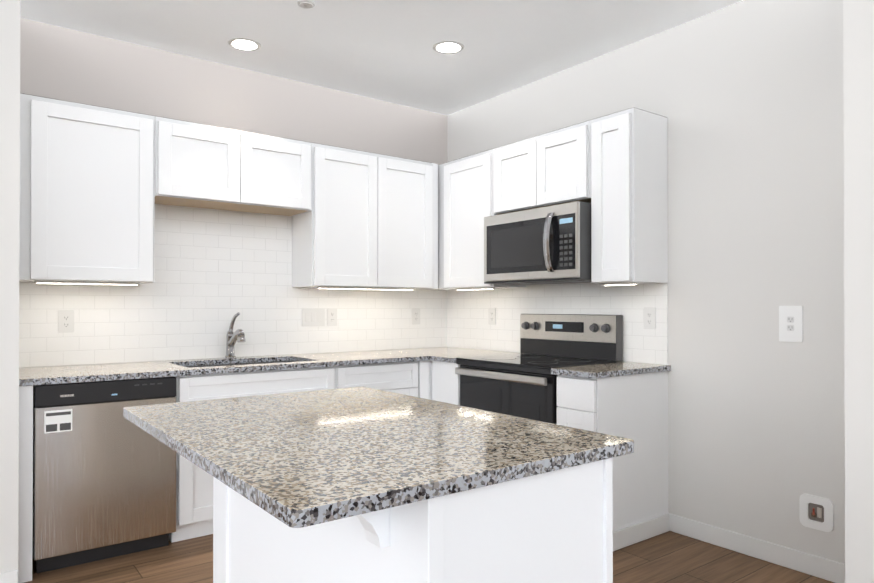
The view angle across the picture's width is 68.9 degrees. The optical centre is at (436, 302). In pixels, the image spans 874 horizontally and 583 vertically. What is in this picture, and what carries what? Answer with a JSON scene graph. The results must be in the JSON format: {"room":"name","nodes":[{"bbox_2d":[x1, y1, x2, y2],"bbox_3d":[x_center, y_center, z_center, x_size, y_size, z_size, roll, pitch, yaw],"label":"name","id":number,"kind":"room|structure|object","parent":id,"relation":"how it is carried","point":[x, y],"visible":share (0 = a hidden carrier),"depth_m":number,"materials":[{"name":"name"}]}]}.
{"room":"kitchen","nodes":[
{"label":"kitchen","id":0,"kind":"room"},
{"bbox_2d":[0,0,19,572],"bbox_3d":[-2.066,-0.133,2.985,0.134,2.740,0.720,0,0,-37],"label":"wall","id":1,"kind":"structure","parent":0,"point":[9,221],"depth_m":2.72,"materials":[{"name":"paint"}]},
{"bbox_2d":[20,18,446,355],"bbox_3d":[-2.699,-0.133,3.033,7.120,2.740,0.120,0,0,-37],"label":"wall","id":2,"kind":"structure","parent":0,"point":[64,64],"depth_m":3.95,"materials":[{"name":"grey paint"}]},
{"bbox_2d":[19,93,154,284],"bbox_3d":[-1.874,-0.557,3.378,0.639,0.920,0.323,0,0,-37],"label":"upper cabinet","id":3,"kind":"object","parent":2,"relation":"attached to","point":[87,193],"visible":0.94,"depth_m":3.25,"materials":[{"name":"white wood"}]},
{"bbox_2d":[19,204,446,367],"bbox_3d":[-1.073,-0.118,4.177,2.884,0.924,0.008,0,0,-37],"label":"backsplash","id":4,"kind":"structure","parent":2,"relation":"attached to","point":[216,271],"depth_m":3.94,"materials":[{"name":"tile"}]},
{"bbox_2d":[58,310,73,332],"bbox_3d":[-2.013,0.100,3.456,0.076,0.122,0.007,0,0,-37],"label":"electrical outlet","id":5,"kind":"object","parent":4,"relation":"attached to","point":[65,321],"visible":1,"depth_m":3.45,"materials":[{"name":"white plastic"}]},
{"bbox_2d":[302,308,324,326],"bbox_3d":[-0.842,0.098,4.338,0.168,0.122,0.008,0,0,-37],"label":"light switch","id":6,"kind":"object","parent":4,"relation":"attached to","point":[313,316],"visible":1,"depth_m":4.33,"materials":[{"name":"white plastic"}]},
{"bbox_2d":[327,308,336,325],"bbox_3d":[-0.729,0.098,4.425,0.076,0.122,0.007,0,0,-37],"label":"electrical outlet","id":7,"kind":"object","parent":4,"relation":"attached to","point":[331,316],"visible":1,"depth_m":4.42,"materials":[{"name":"white plastic"}]},
{"bbox_2d":[412,308,419,324],"bbox_3d":[-0.160,0.103,4.854,0.076,0.122,0.007,0,0,-37],"label":"electrical outlet","id":8,"kind":"object","parent":4,"relation":"attached to","point":[415,315],"visible":1,"depth_m":4.85,"materials":[{"name":"white plastic"}]},
{"bbox_2d":[155,116,311,215],"bbox_3d":[-1.247,-0.798,3.852,0.928,0.434,0.323,0,0,-37],"label":"upper cabinet","id":9,"kind":"object","parent":2,"relation":"attached to","point":[198,165],"visible":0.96,"depth_m":3.70,"materials":[{"name":"white wood"}]},
{"bbox_2d":[292,143,437,289],"bbox_3d":[-0.477,-0.551,4.432,0.996,0.920,0.323,0,0,-37],"label":"upper cabinet","id":10,"kind":"object","parent":2,"relation":"attached to","point":[369,221],"visible":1,"depth_m":4.25,"materials":[{"name":"white wood"}]},
{"bbox_2d":[20,0,742,115],"bbox_3d":[-0.140,-1.573,-0.352,7.120,0.100,8.620,0,0,-37],"label":"ceiling","id":11,"kind":"structure","parent":0,"point":[382,50],"depth_m":3.54,"materials":[{"name":"white paint"}]},
{"bbox_2d":[227,38,261,50],"bbox_3d":[-1.115,-1.496,3.691,0.190,0.006,0.190,0,0,-37],"label":"recessed light","id":12,"kind":"object","parent":11,"relation":"in","point":[244,44],"visible":1,"depth_m":3.68,"materials":[{"name":"white"}]},
{"bbox_2d":[297,0,314,8],"bbox_3d":[-0.657,-1.495,3.197,0.092,0.012,0.092,0,0,-37],"label":"sprinkler","id":13,"kind":"object","parent":11,"relation":"attached to","point":[306,4],"visible":1,"depth_m":3.18,"materials":[{"name":"white plastic"}]},
{"bbox_2d":[432,41,464,53],"bbox_3d":[0.067,-1.496,3.732,0.190,0.006,0.190,0,0,-37],"label":"recessed light","id":14,"kind":"object","parent":11,"relation":"in","point":[447,47],"visible":1,"depth_m":3.73,"materials":[{"name":"white"}]},
{"bbox_2d":[24,531,833,582],"bbox_3d":[-0.140,1.267,-0.368,7.120,0.100,8.620,0,0,-37],"label":"floor","id":15,"kind":"structure","parent":0,"point":[669,557],"depth_m":2.98,"materials":[{"name":"brown wood"}]},
{"bbox_2d":[32,377,175,573],"bbox_3d":[-1.733,0.805,3.259,0.612,0.865,0.615,0,0,-37],"label":"dishwasher","id":16,"kind":"object","parent":15,"relation":"on","point":[104,478],"visible":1,"depth_m":2.99,"materials":[{"name":"grey metal"}]},
{"bbox_2d":[169,362,334,542],"bbox_3d":[-1.142,0.807,3.737,0.903,0.868,0.618,0,0,-37],"label":"base cabinet","id":17,"kind":"object","parent":15,"relation":"on","point":[194,500],"depth_m":3.34,"materials":[{"name":"white wood"}]},
{"bbox_2d":[19,347,489,385],"bbox_3d":[-0.875,0.460,3.921,2.890,0.235,0.650,0,0,-37],"label":"countertop","id":18,"kind":"structure","parent":17,"relation":"on","point":[44,375],"depth_m":3.52,"materials":[{"name":"stone"}]},
{"bbox_2d":[224,312,245,358],"bbox_3d":[-1.220,0.199,3.865,0.078,0.285,0.251,0,0,-37],"label":"faucet","id":19,"kind":"object","parent":18,"relation":"on","point":[233,338],"visible":1,"depth_m":3.91,"materials":[{"name":"silver metal"}]},
{"bbox_2d":[335,361,417,396],"bbox_3d":[-0.539,0.809,4.192,0.604,0.867,0.618,0,0,-37],"label":"base cabinet","id":20,"kind":"object","parent":15,"relation":"on","point":[400,377],"visible":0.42,"depth_m":3.97,"materials":[{"name":"white wood"}]},
{"bbox_2d":[213,459,612,582],"bbox_3d":[-0.224,0.795,1.805,0.700,0.868,1.250,0,0,-37],"label":"kitchen island","id":21,"kind":"object","parent":15,"relation":"on","point":[557,528],"depth_m":1.40,"materials":[{"name":"white wood"}]},
{"bbox_2d":[123,387,633,530],"bbox_3d":[-0.261,0.344,1.775,0.882,0.030,1.290,0,0,-37],"label":"island countertop","id":22,"kind":"structure","parent":21,"relation":"on","point":[305,460],"depth_m":1.47,"materials":[{"name":"grey stone"}]},
{"bbox_2d":[418,360,460,404],"bbox_3d":[0.071,0.811,4.476,0.708,0.867,0.900,0,0,-37],"label":"base cabinet","id":23,"kind":"object","parent":15,"relation":"on","point":[438,381],"depth_m":4.11,"materials":[{"name":"white wood"}]},
{"bbox_2d":[427,351,520,362],"bbox_3d":[0.293,0.359,4.232,0.650,0.030,0.239,0,0,-37],"label":"countertop","id":24,"kind":"structure","parent":23,"relation":"on","point":[442,356],"depth_m":4.26,"materials":[{"name":"stone"}]},
{"bbox_2d":[455,314,622,423],"bbox_3d":[0.590,0.655,3.810,0.637,1.171,0.783,0,0,-37],"label":"range","id":25,"kind":"object","parent":15,"relation":"on","point":[523,384],"visible":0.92,"depth_m":3.74,"materials":[{"name":"grey metal"}]},
{"bbox_2d":[557,371,668,531],"bbox_3d":[0.940,0.805,3.399,0.618,0.867,0.260,0,0,-37],"label":"base cabinet","id":26,"kind":"object","parent":15,"relation":"on","point":[634,408],"visible":0.46,"depth_m":3.29,"materials":[{"name":"white wood"}]},
{"bbox_2d":[551,362,670,378],"bbox_3d":[0.933,0.354,3.386,0.648,0.030,0.280,0,0,-37],"label":"countertop","id":27,"kind":"structure","parent":26,"relation":"on","point":[596,371],"depth_m":3.29,"materials":[{"name":"stone"}]},
{"bbox_2d":[613,513,671,550],"bbox_3d":[1.009,1.191,3.274,0.580,0.094,0.013,0,0,-37],"label":"baseboard","id":28,"kind":"structure","parent":26,"relation":"attached to","point":[633,534],"depth_m":3.31,"materials":[{"name":"white wood"}]},
{"bbox_2d":[447,0,844,563],"bbox_3d":[2.691,-0.141,1.700,0.120,2.740,8.500,0,0,-37],"label":"wall","id":29,"kind":"structure","parent":0,"point":[745,97],"depth_m":3.15,"materials":[{"name":"paint"}]},
{"bbox_2d":[416,148,525,289],"bbox_3d":[0.220,-0.550,4.606,0.323,0.920,0.883,0,0,-37],"label":"upper cabinet","id":30,"kind":"object","parent":29,"relation":"attached to","point":[465,195],"visible":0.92,"depth_m":4.40,"materials":[{"name":"white wood"}]},
{"bbox_2d":[494,120,590,214],"bbox_3d":[0.727,-0.798,3.936,0.323,0.434,0.796,0,0,-37],"label":"upper cabinet","id":31,"kind":"object","parent":29,"relation":"attached to","point":[551,168],"visible":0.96,"depth_m":3.79,"materials":[{"name":"white wood"}]},
{"bbox_2d":[484,201,590,284],"bbox_3d":[0.672,-0.338,3.885,0.448,0.429,0.777,0,0,-37],"label":"microwave","id":32,"kind":"object","parent":31,"relation":"attached to","point":[547,245],"visible":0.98,"depth_m":3.70,"materials":[{"name":"grey metal"}]},
{"bbox_2d":[447,282,667,364],"bbox_3d":[0.671,-0.118,4.268,0.008,0.924,1.963,0,0,-37],"label":"backsplash","id":33,"kind":"structure","parent":29,"relation":"attached to","point":[469,326],"depth_m":4.12,"materials":[{"name":"tile"}]},
{"bbox_2d":[488,308,495,324],"bbox_3d":[0.399,0.097,4.612,0.007,0.122,0.076,0,0,-37],"label":"outlet","id":34,"kind":"object","parent":33,"relation":"attached to","point":[491,316],"visible":1,"depth_m":4.61,"materials":[{"name":"white plastic"}]},
{"bbox_2d":[644,307,655,328],"bbox_3d":[1.191,0.085,3.563,0.007,0.122,0.076,0,0,-37],"label":"outlet","id":35,"kind":"object","parent":33,"relation":"attached to","point":[649,317],"visible":1,"depth_m":3.56,"materials":[{"name":"white plastic"}]},
{"bbox_2d":[591,107,667,285],"bbox_3d":[1.052,-0.557,3.504,0.323,0.920,0.280,0,0,-37],"label":"upper cabinet","id":36,"kind":"object","parent":29,"relation":"attached to","point":[629,196],"visible":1,"depth_m":3.40,"materials":[{"name":"white wood"}]},
{"bbox_2d":[672,514,844,582],"bbox_3d":[1.629,1.189,2.979,0.019,0.094,1.230,0,0,-37],"label":"baseboard","id":37,"kind":"structure","parent":29,"relation":"attached to","point":[811,564],"depth_m":3.06,"materials":[{"name":"white wood"}]},
{"bbox_2d":[779,306,802,341],"bbox_3d":[1.651,0.097,2.971,0.007,0.168,0.105,0,0,-37],"label":"outlet","id":38,"kind":"object","parent":29,"relation":"attached to","point":[790,323],"visible":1,"depth_m":2.97,"materials":[{"name":"white plastic"}]},
{"bbox_2d":[799,493,833,531],"bbox_3d":[1.714,0.947,2.878,0.012,0.150,0.140,0,0,-37],"label":"electrical outlet box","id":39,"kind":"object","parent":29,"relation":"attached to","point":[816,512],"visible":1,"depth_m":2.88,"materials":[{"name":"white plastic"}]},
{"bbox_2d":[843,0,873,582],"bbox_3d":[1.659,-0.138,2.143,0.994,2.740,0.150,0,0,-37],"label":"wall","id":40,"kind":"structure","parent":0,"point":[858,57],"depth_m":1.87,"materials":[{"name":"paint"}]}
]}

